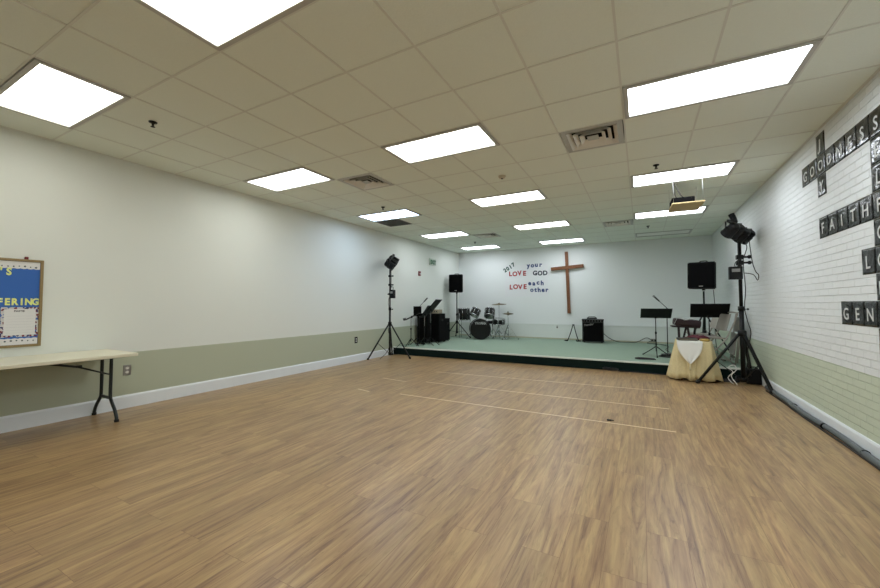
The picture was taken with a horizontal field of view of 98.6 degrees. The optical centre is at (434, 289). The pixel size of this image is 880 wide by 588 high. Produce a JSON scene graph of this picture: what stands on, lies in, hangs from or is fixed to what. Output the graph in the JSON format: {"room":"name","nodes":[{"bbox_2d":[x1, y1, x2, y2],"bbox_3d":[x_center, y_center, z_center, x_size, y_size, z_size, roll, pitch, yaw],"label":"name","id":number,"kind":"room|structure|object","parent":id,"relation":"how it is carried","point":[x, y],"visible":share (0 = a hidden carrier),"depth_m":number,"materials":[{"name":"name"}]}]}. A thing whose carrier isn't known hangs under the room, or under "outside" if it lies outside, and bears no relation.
{"room":"house of worship","nodes":[
{"label":"house of worship","id":0,"kind":"room"},
{"bbox_2d":[0,126,458,416],"bbox_3d":[-2.879,-0.146,6.426,0.120,3.324,15.308,-1,-3,29],"label":"wall","id":1,"kind":"structure","parent":0,"point":[202,281],"depth_m":5.16,"materials":[{"name":"paint"}]},
{"bbox_2d":[0,257,43,348],"bbox_3d":[-4.428,0.122,3.420,0.026,0.892,1.269,-1,-3,29],"label":"bulletin board","id":2,"kind":"object","parent":1,"relation":"attached to","point":[21,280],"visible":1,"depth_m":3.85,"materials":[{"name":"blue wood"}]},
{"bbox_2d":[0,307,38,337],"bbox_3d":[-4.196,0.332,3.829,0.003,0.300,0.268,-1,-3,29],"label":"paper chart","id":3,"kind":"object","parent":2,"relation":"attached to","point":[14,321],"visible":1,"depth_m":3.82,"materials":[{"name":"white"}]},
{"bbox_2d":[123,365,130,375],"bbox_3d":[-3.760,0.987,4.627,0.008,0.124,0.080,-1,-3,29],"label":"wall outlet","id":4,"kind":"object","parent":1,"relation":"attached to","point":[126,368],"visible":1,"depth_m":4.62,"materials":[{"name":"grey plastic"}]},
{"bbox_2d":[0,348,393,433],"bbox_3d":[-3.766,1.365,4.593,0.014,0.160,11.346,-1,-3,29],"label":"baseboard","id":5,"kind":"structure","parent":1,"relation":"attached to","point":[9,423],"depth_m":4.90,"materials":[{"name":"white"}]},
{"bbox_2d":[0,354,879,587],"bbox_3d":[0.321,1.491,4.616,7.404,0.100,15.548,-1,-3,29],"label":"floor","id":6,"kind":"structure","parent":0,"point":[310,479],"depth_m":2.60,"materials":[{"name":"laminate"}]},
{"bbox_2d":[0,349,137,421],"bbox_3d":[-3.967,1.030,3.459,0.754,0.740,1.820,-1,-3,29],"label":"folding table","id":7,"kind":"object","parent":6,"relation":"on","point":[53,359],"visible":1,"depth_m":3.87,"materials":[{"name":"beige plastic"}]},
{"bbox_2d":[367,269,410,359],"bbox_3d":[-0.955,0.490,8.849,0.816,2.240,1.012,-1,-3,29],"label":"stand","id":8,"kind":"object","parent":6,"relation":"on","point":[391,350],"visible":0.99,"depth_m":8.95,"materials":[{"name":"black metal"}]},
{"bbox_2d":[384,254,398,270],"bbox_3d":[-1.025,-0.644,9.057,0.268,0.448,0.590,0,-2,8],"label":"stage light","id":9,"kind":"object","parent":8,"relation":"attached to","point":[392,261],"visible":1,"depth_m":8.90,"materials":[{"name":"black metal"}]},
{"bbox_2d":[402,394,675,431],"bbox_3d":[0.941,1.435,4.516,3.272,0.001,0.023,-1,-3,29],"label":"tape","id":10,"kind":"object","parent":6,"relation":"on","point":[402,394],"visible":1,"depth_m":4.29,"materials":[{"name":"beige"}]},
{"bbox_2d":[429,382,666,408],"bbox_3d":[1.331,1.467,5.333,3.352,0.001,0.020,-1,-3,28],"label":"tape","id":11,"kind":"object","parent":6,"relation":"on","point":[429,382],"visible":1,"depth_m":5.15,"materials":[{"name":"beige"}]},
{"bbox_2d":[695,242,772,393],"bbox_3d":[4.559,0.296,5.907,0.899,2.380,0.924,-1,-3,29],"label":"stand","id":12,"kind":"object","parent":6,"relation":"on","point":[745,343],"visible":0.83,"depth_m":5.89,"materials":[{"name":"black metal"}]},
{"bbox_2d":[728,260,742,279],"bbox_3d":[4.708,-0.306,5.932,0.170,0.304,0.095,-1,-3,29],"label":"pack","id":13,"kind":"object","parent":12,"relation":"attached to","point":[736,272],"visible":1,"depth_m":5.90,"materials":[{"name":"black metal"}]},
{"bbox_2d":[720,213,755,244],"bbox_3d":[4.729,-0.944,5.900,0.772,0.454,0.250,1,-3,-31],"label":"light bar","id":14,"kind":"object","parent":12,"relation":"attached to","point":[735,231],"visible":1,"depth_m":5.79,"materials":[{"name":"black metal"}]},
{"bbox_2d":[743,240,750,375],"bbox_3d":[4.840,0.258,5.864,0.048,2.153,0.074,2,-3,-36],"label":"power cable","id":15,"kind":"object","parent":12,"relation":"attached to","point":[744,240],"visible":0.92,"depth_m":5.88,"materials":[{"name":"black plastic"}]},
{"bbox_2d":[746,366,761,384],"bbox_3d":[5.002,1.349,5.949,0.180,0.268,0.140,-1,-3,29],"label":"box","id":16,"kind":"object","parent":6,"relation":"on","point":[756,376],"visible":0.65,"depth_m":5.89,"materials":[{"name":"black plastic"}]},
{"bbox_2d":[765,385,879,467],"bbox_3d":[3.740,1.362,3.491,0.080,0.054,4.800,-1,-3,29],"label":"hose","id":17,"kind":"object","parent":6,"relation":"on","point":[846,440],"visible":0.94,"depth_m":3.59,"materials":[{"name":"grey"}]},
{"bbox_2d":[766,390,879,470],"bbox_3d":[3.671,1.381,3.442,0.028,0.016,4.550,-1,-3,29],"label":"cable","id":18,"kind":"object","parent":6,"relation":"on","point":[848,447],"visible":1,"depth_m":3.60,"materials":[{"name":"black plastic"}]},
{"bbox_2d":[0,0,879,252],"bbox_3d":[0.317,-1.697,4.743,7.164,0.226,15.308,-1,-3,29],"label":"ceiling","id":19,"kind":"structure","parent":0,"point":[353,34],"depth_m":3.23,"materials":[{"name":"tile"}]},
{"bbox_2d":[0,58,130,128],"bbox_3d":[-3.252,-1.680,3.257,1.193,0.110,0.584,-1,-3,29],"label":"ceiling light","id":20,"kind":"object","parent":19,"relation":"attached to","point":[41,90],"visible":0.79,"depth_m":3.22,"materials":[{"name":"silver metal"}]},
{"bbox_2d":[135,0,315,50],"bbox_3d":[-1.111,-1.729,2.091,1.193,0.110,0.584,-1,-3,29],"label":"ceiling light","id":21,"kind":"object","parent":19,"relation":"attached to","point":[220,24],"visible":1,"depth_m":2.31,"materials":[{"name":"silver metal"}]},
{"bbox_2d":[243,166,334,191],"bbox_3d":[-2.085,-1.596,5.396,1.193,0.110,0.584,-1,-3,29],"label":"ceiling light","id":22,"kind":"object","parent":19,"relation":"attached to","point":[298,177],"visible":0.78,"depth_m":5.37,"materials":[{"name":"white plastic"}]},
{"bbox_2d":[338,173,393,190],"bbox_3d":[-0.990,-1.621,5.495,0.580,0.160,0.580,-1,-3,29],"label":"ceiling vent","id":23,"kind":"object","parent":19,"relation":"in","point":[368,181],"visible":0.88,"depth_m":5.52,"materials":[{"name":"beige metal"}]},
{"bbox_2d":[356,209,421,221],"bbox_3d":[-0.917,-1.512,7.535,1.193,0.110,0.584,-1,-3,29],"label":"ceiling light","id":24,"kind":"object","parent":19,"relation":"attached to","point":[401,213],"visible":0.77,"depth_m":7.55,"materials":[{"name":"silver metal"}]},
{"bbox_2d":[376,219,410,226],"bbox_3d":[-0.893,-1.454,8.215,0.585,0.037,0.585,-1,-3,29],"label":"ceiling vent","id":25,"kind":"object","parent":19,"relation":"in","point":[394,222],"visible":0.87,"depth_m":8.20,"materials":[{"name":"grey"}]},
{"bbox_2d":[0,0,879,252],"bbox_3d":[0.317,-1.583,4.738,7.164,0.006,15.308,-1,-3,29],"label":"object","id":26,"kind":"structure","parent":19,"relation":"attached to","point":[95,2],"depth_m":3.43,"materials":[{"name":"white paint"}]},
{"bbox_2d":[381,122,499,164],"bbox_3d":[0.056,-1.645,4.230,1.193,0.110,0.584,-1,-3,29],"label":"ceiling light","id":27,"kind":"object","parent":19,"relation":"attached to","point":[473,137],"visible":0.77,"depth_m":4.20,"materials":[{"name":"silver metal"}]},
{"bbox_2d":[419,231,469,238],"bbox_3d":[0.250,-1.429,9.675,1.193,0.110,0.584,-1,-3,29],"label":"ceiling light","id":28,"kind":"object","parent":19,"relation":"attached to","point":[456,233],"visible":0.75,"depth_m":9.68,"materials":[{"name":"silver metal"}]},
{"bbox_2d":[424,232,466,237],"bbox_3d":[0.250,-1.390,9.673,1.125,0.004,0.516,-1,-3,29],"label":"diffuser","id":29,"kind":"object","parent":28,"relation":"attached to","point":[447,234],"depth_m":9.69,"materials":[{"name":"white"}]},
{"bbox_2d":[460,245,501,249],"bbox_3d":[1.418,-1.345,11.814,1.193,0.110,0.584,-1,-3,29],"label":"ceiling light","id":30,"kind":"object","parent":19,"relation":"attached to","point":[486,246],"visible":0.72,"depth_m":11.82,"materials":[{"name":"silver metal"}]},
{"bbox_2d":[474,233,500,237],"bbox_3d":[1.345,-1.453,9.773,0.580,0.160,0.580,-1,-3,29],"label":"ceiling vent","id":31,"kind":"object","parent":19,"relation":"in","point":[487,235],"visible":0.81,"depth_m":9.80,"materials":[{"name":"silver metal"}]},
{"bbox_2d":[468,189,547,207],"bbox_3d":[1.224,-1.562,6.369,1.193,0.110,0.584,-1,-3,29],"label":"ceiling light","id":32,"kind":"object","parent":19,"relation":"attached to","point":[532,195],"visible":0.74,"depth_m":6.35,"materials":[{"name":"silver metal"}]},
{"bbox_2d":[512,220,570,230],"bbox_3d":[2.391,-1.478,8.508,1.193,0.110,0.584,-1,-3,29],"label":"ceiling light","id":33,"kind":"object","parent":19,"relation":"attached to","point":[563,222],"visible":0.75,"depth_m":8.53,"materials":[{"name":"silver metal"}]},
{"bbox_2d":[538,238,584,244],"bbox_3d":[3.558,-1.394,10.647,1.193,0.110,0.584,-1,-3,29],"label":"ceiling light","id":34,"kind":"object","parent":19,"relation":"attached to","point":[574,239],"visible":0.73,"depth_m":10.71,"materials":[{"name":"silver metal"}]},
{"bbox_2d":[541,239,582,243],"bbox_3d":[3.559,-1.355,10.646,1.125,0.004,0.516,-1,-3,29],"label":"diffuser","id":35,"kind":"object","parent":34,"relation":"attached to","point":[562,240],"depth_m":10.71,"materials":[{"name":"white"}]},
{"bbox_2d":[560,120,624,152],"bbox_3d":[1.686,-1.682,4.037,0.580,0.160,0.580,-1,-3,29],"label":"ceiling vent","id":36,"kind":"object","parent":19,"relation":"in","point":[611,133],"visible":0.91,"depth_m":4.07,"materials":[{"name":"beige metal"}]},
{"bbox_2d":[602,219,632,226],"bbox_3d":[4.021,-1.515,8.315,0.580,0.160,0.580,-1,-3,29],"label":"ceiling vent","id":37,"kind":"object","parent":19,"relation":"in","point":[622,222],"visible":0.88,"depth_m":8.34,"materials":[{"name":"silver metal"}]},
{"bbox_2d":[635,229,692,237],"bbox_3d":[5.699,-1.444,9.481,1.193,0.110,0.584,-1,-3,29],"label":"ceiling light","id":38,"kind":"object","parent":19,"relation":"attached to","point":[687,231],"visible":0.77,"depth_m":9.52,"materials":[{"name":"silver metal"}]},
{"bbox_2d":[634,205,708,219],"bbox_3d":[4.532,-1.527,7.342,1.193,0.110,0.584,-1,-3,29],"label":"ceiling light","id":39,"kind":"object","parent":19,"relation":"attached to","point":[661,213],"visible":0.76,"depth_m":7.41,"materials":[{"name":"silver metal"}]},
{"bbox_2d":[636,207,704,217],"bbox_3d":[4.532,-1.488,7.340,1.125,0.004,0.516,-1,-3,29],"label":"diffuser","id":40,"kind":"object","parent":39,"relation":"attached to","point":[661,213],"depth_m":7.41,"materials":[{"name":"white"}]},
{"bbox_2d":[630,160,738,187],"bbox_3d":[3.364,-1.611,5.202,1.193,0.110,0.584,-1,-3,29],"label":"ceiling light","id":41,"kind":"object","parent":19,"relation":"attached to","point":[724,168],"visible":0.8,"depth_m":5.18,"materials":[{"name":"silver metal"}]},
{"bbox_2d":[668,177,704,212],"bbox_3d":[3.670,-1.376,5.552,0.390,0.353,0.560,-1,-3,26],"label":"shelf","id":42,"kind":"object","parent":19,"relation":"hanging from","point":[690,205],"visible":1,"depth_m":5.50,"materials":[{"name":"beige wood"}]},
{"bbox_2d":[670,196,694,205],"bbox_3d":[3.621,-1.268,5.554,0.280,0.101,0.325,-1,-3,26],"label":"projector","id":43,"kind":"object","parent":42,"relation":"on","point":[689,198],"visible":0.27,"depth_m":5.41,"materials":[{"name":"black plastic"}]},
{"bbox_2d":[623,38,822,118],"bbox_3d":[2.197,-1.695,3.063,1.193,0.110,0.584,-1,-3,29],"label":"ceiling light","id":44,"kind":"object","parent":19,"relation":"attached to","point":[779,67],"visible":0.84,"depth_m":3.02,"materials":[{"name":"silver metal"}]},
{"bbox_2d":[398,335,753,367],"bbox_3d":[3.045,1.538,9.613,7.160,0.194,3.924,-1,-3,29],"label":"floor","id":45,"kind":"structure","parent":0,"point":[608,350],"depth_m":9.26,"materials":[{"name":"green carpet"}]},
{"bbox_2d":[410,306,422,345],"bbox_3d":[-0.451,0.949,9.847,0.406,1.010,0.360,0,-2,0],"label":"music stand","id":46,"kind":"object","parent":45,"relation":"on","point":[416,309],"visible":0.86,"depth_m":9.88,"materials":[{"name":"black metal"}]},
{"bbox_2d":[418,313,432,342],"bbox_3d":[-0.265,1.076,10.527,0.336,0.810,0.390,-1,-3,26],"label":"speaker","id":47,"kind":"object","parent":45,"relation":"on","point":[427,318],"visible":0.6,"depth_m":10.35,"materials":[{"name":"black carpet"}]},
{"bbox_2d":[418,316,426,340],"bbox_3d":[-0.349,1.055,10.359,0.280,0.720,0.012,-1,-3,26],"label":"grille","id":48,"kind":"object","parent":47,"relation":"attached to","point":[421,319],"depth_m":10.34,"materials":[{"name":"black"}]},
{"bbox_2d":[417,305,433,345],"bbox_3d":[-0.213,0.937,9.841,0.391,1.033,0.441,-1,-2,18],"label":"music stand","id":49,"kind":"object","parent":45,"relation":"on","point":[424,314],"visible":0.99,"depth_m":9.80,"materials":[{"name":"black metal"}]},
{"bbox_2d":[423,299,441,344],"bbox_3d":[-0.060,0.863,9.983,0.392,1.192,0.466,-1,-2,20],"label":"music stand","id":50,"kind":"object","parent":45,"relation":"on","point":[436,302],"visible":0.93,"depth_m":9.98,"materials":[{"name":"black metal"}]},
{"bbox_2d":[432,313,444,342],"bbox_3d":[0.050,1.087,10.697,0.366,0.800,0.410,-1,-3,26],"label":"speaker","id":51,"kind":"object","parent":45,"relation":"on","point":[438,320],"visible":0.71,"depth_m":10.51,"materials":[{"name":"black plastic"}]},
{"bbox_2d":[432,315,438,340],"bbox_3d":[-0.039,1.066,10.520,0.310,0.710,0.012,-1,-3,26],"label":"grille","id":52,"kind":"object","parent":51,"relation":"attached to","point":[435,318],"depth_m":10.48,"materials":[{"name":"black"}]},
{"bbox_2d":[445,318,449,340],"bbox_3d":[0.289,1.168,10.962,0.186,0.660,0.310,-1,-3,29],"label":"base cabinet","id":53,"kind":"object","parent":45,"relation":"on","point":[447,320],"visible":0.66,"depth_m":10.92,"materials":[{"name":"black wood"}]},
{"bbox_2d":[450,293,470,337],"bbox_3d":[0.809,0.806,12.066,0.744,1.470,0.851,-1,-3,29],"label":"speaker stand","id":54,"kind":"object","parent":45,"relation":"on","point":[456,322],"visible":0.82,"depth_m":12.09,"materials":[{"name":"black metal"}]},
{"bbox_2d":[449,273,462,292],"bbox_3d":[0.705,-0.186,12.154,0.454,0.641,0.374,-1,-2,14],"label":"loudspeaker","id":55,"kind":"object","parent":54,"relation":"on","point":[455,280],"visible":1,"depth_m":11.98,"materials":[{"name":"black plastic"}]},
{"bbox_2d":[458,308,470,337],"bbox_3d":[0.938,1.072,12.209,0.420,0.949,0.422,-1,-3,29],"label":"floor tom","id":56,"kind":"object","parent":45,"relation":"on","point":[463,313],"depth_m":12.06,"materials":[{"name":"black"}]},
{"bbox_2d":[466,318,493,339],"bbox_3d":[1.374,1.208,11.570,0.856,0.621,0.426,0,-2,0],"label":"bass drum","id":57,"kind":"object","parent":45,"relation":"on","point":[479,328],"visible":1,"depth_m":11.36,"materials":[{"name":"black"}]},
{"bbox_2d":[469,307,480,318],"bbox_3d":[1.272,0.793,11.928,0.387,0.488,0.321,2,-3,-38],"label":"tom drum","id":58,"kind":"object","parent":57,"relation":"attached to","point":[475,312],"visible":0.98,"depth_m":11.83,"materials":[{"name":"silver"}]},
{"bbox_2d":[484,307,494,319],"bbox_3d":[1.692,0.781,11.699,0.339,0.476,0.401,-1,-3,29],"label":"tom drum","id":59,"kind":"object","parent":57,"relation":"attached to","point":[489,313],"visible":0.98,"depth_m":11.62,"materials":[{"name":"silver"}]},
{"bbox_2d":[492,317,504,338],"bbox_3d":[1.994,1.192,11.603,0.444,0.651,0.445,-1,-3,29],"label":"snare drum","id":60,"kind":"object","parent":45,"relation":"on","point":[498,321],"visible":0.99,"depth_m":11.48,"materials":[{"name":"silver"}]},
{"bbox_2d":[393,348,740,379],"bbox_3d":[2.097,1.486,7.876,7.160,0.165,0.028,-1,-3,29],"label":"trim","id":61,"kind":"structure","parent":45,"relation":"attached to","point":[574,363],"depth_m":7.74,"materials":[{"name":"black"}]},
{"bbox_2d":[393,346,740,369],"bbox_3d":[2.096,1.387,7.878,7.160,0.030,0.034,-1,-3,29],"label":"trim","id":62,"kind":"structure","parent":45,"relation":"attached to","point":[393,346],"depth_m":7.68,"materials":[{"name":"white"}]},
{"bbox_2d":[582,319,603,342],"bbox_3d":[4.376,1.147,10.489,0.559,0.653,0.308,-1,-2,22],"label":"amplifier","id":63,"kind":"object","parent":45,"relation":"on","point":[592,329],"visible":1,"depth_m":10.36,"materials":[{"name":"black plastic"}]},
{"bbox_2d":[640,308,672,357],"bbox_3d":[4.498,0.874,7.696,0.546,0.976,0.436,-1,-3,26],"label":"music stand","id":64,"kind":"object","parent":45,"relation":"on","point":[645,312],"visible":0.93,"depth_m":7.68,"materials":[{"name":"black metal"}]},
{"bbox_2d":[652,295,670,354],"bbox_3d":[4.827,0.746,7.994,0.382,1.255,0.250,-1,-3,29],"label":"microphone stand","id":65,"kind":"object","parent":45,"relation":"on","point":[653,295],"visible":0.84,"depth_m":7.95,"materials":[{"name":"black metal"}]},
{"bbox_2d":[670,318,700,336],"bbox_3d":[4.669,0.940,7.046,0.462,0.797,0.320,-1,-3,26],"label":"stool","id":66,"kind":"object","parent":45,"relation":"on","point":[686,324],"visible":0.59,"depth_m":6.95,"materials":[{"name":"wood"}]},
{"bbox_2d":[686,317,721,357],"bbox_3d":[5.274,0.884,7.375,0.605,0.921,0.490,-1,-2,23],"label":"folding chair","id":67,"kind":"object","parent":45,"relation":"on","point":[714,321],"visible":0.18,"depth_m":7.38,"materials":[{"name":"beige paint"}]},
{"bbox_2d":[690,304,729,360],"bbox_3d":[5.090,0.799,7.012,0.586,1.070,0.436,-1,-3,31],"label":"music stand","id":68,"kind":"object","parent":45,"relation":"on","point":[696,310],"visible":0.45,"depth_m":6.98,"materials":[{"name":"black metal"}]},
{"bbox_2d":[691,312,737,364],"bbox_3d":[4.995,0.860,6.782,0.605,0.921,0.490,-1,-2,17],"label":"folding chair","id":69,"kind":"object","parent":45,"relation":"on","point":[724,319],"visible":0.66,"depth_m":6.69,"materials":[{"name":"beige paint"}]},
{"bbox_2d":[696,291,734,356],"bbox_3d":[5.688,0.708,8.001,0.883,1.330,0.779,-1,-3,29],"label":"speaker stand","id":70,"kind":"object","parent":45,"relation":"on","point":[704,330],"visible":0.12,"depth_m":7.88,"materials":[{"name":"black metal"}]},
{"bbox_2d":[687,261,715,289],"bbox_3d":[5.625,-0.288,7.931,0.374,0.626,0.493,2,-2,-41],"label":"loudspeaker","id":71,"kind":"object","parent":70,"relation":"on","point":[700,275],"visible":1,"depth_m":7.80,"materials":[{"name":"black plastic"}]},
{"bbox_2d":[729,312,739,364],"bbox_3d":[5.328,0.857,6.713,0.142,0.910,0.457,-1,-3,29],"label":"folding chair","id":72,"kind":"object","parent":45,"relation":"on","point":[732,348],"visible":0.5,"depth_m":6.62,"materials":[{"name":"beige paint"}]},
{"bbox_2d":[459,235,714,343],"bbox_3d":[4.012,0.045,11.451,7.404,3.324,0.120,-1,-3,29],"label":"wall","id":73,"kind":"structure","parent":0,"point":[616,280],"depth_m":10.98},
{"bbox_2d":[503,263,547,296],"bbox_3d":[2.865,-0.327,12.017,1.438,1.115,0.009,-1,-3,29],"label":"wall lettering","id":74,"kind":"object","parent":73,"relation":"attached to","point":[524,280],"visible":1,"depth_m":12.00,"materials":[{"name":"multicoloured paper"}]},
{"bbox_2d":[551,252,583,312],"bbox_3d":[3.974,-0.204,11.355,0.935,1.850,0.098,-1,-3,29],"label":"wooden cross","id":75,"kind":"object","parent":73,"relation":"attached to","point":[567,266],"visible":1,"depth_m":11.32,"materials":[{"name":"brown wood"}]},
{"bbox_2d":[460,334,714,345],"bbox_3d":[3.982,1.488,11.336,7.134,0.035,0.012,-1,-3,29],"label":"baseboard","id":76,"kind":"structure","parent":73,"relation":"attached to","point":[460,334],"depth_m":11.28,"materials":[{"name":"beige"}]},
{"bbox_2d":[467,322,708,327],"bbox_3d":[3.982,1.056,11.353,7.164,0.025,0.012,-1,-3,29],"label":"trim","id":77,"kind":"structure","parent":73,"relation":"attached to","point":[467,322],"depth_m":10.86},
{"bbox_2d":[712,71,879,444],"bbox_3d":[3.516,-0.293,2.942,0.120,3.324,15.308,-1,-3,29],"label":"wall","id":78,"kind":"structure","parent":0,"point":[800,340],"depth_m":4.09,"materials":[{"name":"paint"}]},
{"bbox_2d":[802,164,809,187],"bbox_3d":[4.103,-1.248,4.193,0.008,0.209,0.201,-1,-3,29],"label":"square","id":79,"kind":"object","parent":78,"relation":"attached to","point":[805,172],"visible":1,"depth_m":4.18,"materials":[{"name":"black"}]},
{"bbox_2d":[809,159,816,182],"bbox_3d":[4.005,-1.255,4.013,0.008,0.209,0.201,-1,-3,29],"label":"square","id":80,"kind":"object","parent":78,"relation":"attached to","point":[813,165],"visible":1,"depth_m":4.00,"materials":[{"name":"black"}]},
{"bbox_2d":[816,130,824,156],"bbox_3d":[3.906,-1.475,3.842,0.008,0.209,0.201,-1,-3,29],"label":"square","id":81,"kind":"object","parent":78,"relation":"attached to","point":[820,141],"visible":1,"depth_m":3.83,"materials":[{"name":"black"}]},
{"bbox_2d":[762,376,879,459],"bbox_3d":[2.511,1.228,1.173,0.014,0.145,11.346,-1,-3,29],"label":"baseboard","id":82,"kind":"structure","parent":78,"relation":"attached to","point":[861,440],"depth_m":3.71,"materials":[{"name":"white"}]},
{"bbox_2d":[816,151,825,177],"bbox_3d":[3.907,-1.262,3.833,0.008,0.209,0.201,-1,-3,29],"label":"square","id":83,"kind":"object","parent":78,"relation":"attached to","point":[821,168],"visible":1,"depth_m":3.82,"materials":[{"name":"black"}]},
{"bbox_2d":[817,172,826,197],"bbox_3d":[3.907,-1.049,3.825,0.008,0.209,0.201,-1,-3,29],"label":"square","id":84,"kind":"object","parent":78,"relation":"attached to","point":[821,180],"visible":1,"depth_m":3.81,"materials":[{"name":"black"}]},
{"bbox_2d":[819,215,827,238],"bbox_3d":[3.907,-0.624,3.808,0.008,0.209,0.201,-1,-3,29],"label":"square","id":85,"kind":"object","parent":78,"relation":"attached to","point":[823,222],"visible":1,"depth_m":3.80,"materials":[{"name":"black"}]},
{"bbox_2d":[825,143,834,170],"bbox_3d":[3.808,-1.269,3.654,0.008,0.209,0.201,-1,-3,29],"label":"square","id":86,"kind":"object","parent":78,"relation":"attached to","point":[829,152],"visible":1,"depth_m":3.64,"materials":[{"name":"black"}]},
{"bbox_2d":[828,210,837,235],"bbox_3d":[3.809,-0.631,3.628,0.008,0.209,0.201,-1,-3,29],"label":"square","id":87,"kind":"object","parent":78,"relation":"attached to","point":[832,217],"visible":1,"depth_m":3.62,"materials":[{"name":"black"}]},
{"bbox_2d":[834,135,845,164],"bbox_3d":[3.710,-1.276,3.474,0.008,0.209,0.201,-1,-3,29],"label":"square","id":88,"kind":"object","parent":78,"relation":"attached to","point":[839,145],"visible":1,"depth_m":3.47,"materials":[{"name":"black"}]},
{"bbox_2d":[837,205,848,231],"bbox_3d":[3.711,-0.638,3.448,0.008,0.209,0.201,-1,-3,29],"label":"square","id":89,"kind":"object","parent":78,"relation":"attached to","point":[842,214],"visible":1,"depth_m":3.44,"materials":[{"name":"black"}]},
{"bbox_2d":[841,301,852,324],"bbox_3d":[3.712,0.214,3.414,0.008,0.209,0.201,-1,-3,29],"label":"square","id":90,"kind":"object","parent":78,"relation":"attached to","point":[846,306],"visible":1,"depth_m":3.40,"materials":[{"name":"black"}]},
{"bbox_2d":[844,125,856,156],"bbox_3d":[3.612,-1.283,3.294,0.008,0.209,0.201,-1,-3,29],"label":"square","id":91,"kind":"object","parent":78,"relation":"attached to","point":[850,136],"visible":1,"depth_m":3.29,"materials":[{"name":"black"}]},
{"bbox_2d":[848,200,859,227],"bbox_3d":[3.613,-0.645,3.268,0.008,0.209,0.201,-1,-3,29],"label":"square","id":92,"kind":"object","parent":78,"relation":"attached to","point":[853,208],"visible":1,"depth_m":3.26,"materials":[{"name":"black"}]},
{"bbox_2d":[852,301,864,325],"bbox_3d":[3.614,0.207,3.235,0.008,0.209,0.201,-1,-3,29],"label":"square","id":93,"kind":"object","parent":78,"relation":"attached to","point":[858,315],"visible":1,"depth_m":3.23,"materials":[{"name":"black"}]},
{"bbox_2d":[856,115,869,148],"bbox_3d":[3.514,-1.290,3.114,0.008,0.209,0.201,-1,-3,29],"label":"square","id":94,"kind":"object","parent":78,"relation":"attached to","point":[862,128],"visible":1,"depth_m":3.10,"materials":[{"name":"black"}]},
{"bbox_2d":[859,194,872,223],"bbox_3d":[3.515,-0.652,3.089,0.008,0.209,0.201,-1,-3,29],"label":"square","id":95,"kind":"object","parent":78,"relation":"attached to","point":[866,203],"visible":1,"depth_m":3.08,"materials":[{"name":"black"}]},
{"bbox_2d":[862,247,875,274],"bbox_3d":[3.515,-0.226,3.072,0.008,0.209,0.201,-1,-3,29],"label":"square","id":96,"kind":"object","parent":78,"relation":"attached to","point":[868,255],"visible":1,"depth_m":3.06,"materials":[{"name":"black"}]},
{"bbox_2d":[864,301,878,327],"bbox_3d":[3.516,0.200,3.055,0.008,0.209,0.201,-1,-3,29],"label":"square","id":97,"kind":"object","parent":78,"relation":"attached to","point":[870,307],"visible":1,"depth_m":3.05,"materials":[{"name":"black"}]},
{"bbox_2d":[868,105,879,139],"bbox_3d":[3.416,-1.297,2.934,0.008,0.209,0.201,-1,-3,29],"label":"square","id":98,"kind":"object","parent":78,"relation":"attached to","point":[874,116],"visible":1,"depth_m":2.95,"materials":[{"name":"black"}]},
{"bbox_2d":[870,133,879,165],"bbox_3d":[3.416,-1.085,2.926,0.008,0.209,0.201,-1,-3,29],"label":"square","id":99,"kind":"object","parent":78,"relation":"attached to","point":[874,142],"visible":1,"depth_m":2.94,"materials":[{"name":"black"}]},
{"bbox_2d":[871,162,879,192],"bbox_3d":[3.416,-0.872,2.917,0.008,0.209,0.201,-1,-3,29],"label":"square","id":100,"kind":"object","parent":78,"relation":"attached to","point":[875,169],"visible":1,"depth_m":2.95,"materials":[{"name":"black"}]},
{"bbox_2d":[872,190,879,219],"bbox_3d":[3.417,-0.659,2.909,0.008,0.209,0.201,-1,-3,29],"label":"square","id":101,"kind":"object","parent":78,"relation":"attached to","point":[876,195],"visible":1,"depth_m":2.95,"materials":[{"name":"black"}]},
{"bbox_2d":[874,218,879,245],"bbox_3d":[3.417,-0.446,2.900,0.008,0.209,0.201,-1,-3,29],"label":"square","id":102,"kind":"object","parent":78,"relation":"attached to","point":[876,221],"visible":1,"depth_m":2.95,"materials":[{"name":"black"}]},
{"bbox_2d":[875,246,879,272],"bbox_3d":[3.417,-0.233,2.892,0.008,0.209,0.201,-1,-3,29],"label":"square","id":103,"kind":"object","parent":78,"relation":"attached to","point":[877,248],"visible":1,"depth_m":2.95,"materials":[{"name":"black"}]},
{"bbox_2d":[876,273,879,299],"bbox_3d":[3.417,-0.020,2.883,0.008,0.209,0.201,-1,-3,29],"label":"square","id":104,"kind":"object","parent":78,"relation":"attached to","point":[878,274],"visible":1,"depth_m":2.95,"materials":[{"name":"black"}]},
{"bbox_3d":[4.322,1.184,6.327,0.440,0.639,0.400,-1,-3,29],"label":"side table","id":105,"kind":"object","parent":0,"visible":0},
{"bbox_2d":[666,339,723,381],"bbox_3d":[4.318,1.173,6.327,0.795,0.638,0.550,-1,-3,29],"label":"tablecloth","id":106,"kind":"object","parent":105,"relation":"on","point":[678,367],"visible":0.69,"depth_m":6.12,"materials":[{"name":"beige fabric"}]},
{"bbox_2d":[677,340,702,369],"bbox_3d":[4.200,1.073,6.241,0.352,0.451,0.415,-2,-3,33],"label":"table runner","id":107,"kind":"object","parent":106,"relation":"on","point":[690,350],"visible":0.84,"depth_m":6.12,"materials":[{"name":"white fabric"}]},
{"bbox_2d":[676,337,697,340],"bbox_3d":[4.199,0.829,6.305,0.271,0.036,0.180,-1,-2,22],"label":"book","id":108,"kind":"object","parent":107,"relation":"on","point":[677,338],"visible":1,"depth_m":6.23,"materials":[{"name":"brown paper"}]},
{"bbox_2d":[687,335,708,339],"bbox_3d":[4.396,0.812,6.369,0.358,0.090,0.175,-1,-3,29],"label":"crumpled cloth","id":109,"kind":"object","parent":107,"relation":"on","point":[690,336],"visible":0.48,"depth_m":6.31,"materials":[{"name":"red"}]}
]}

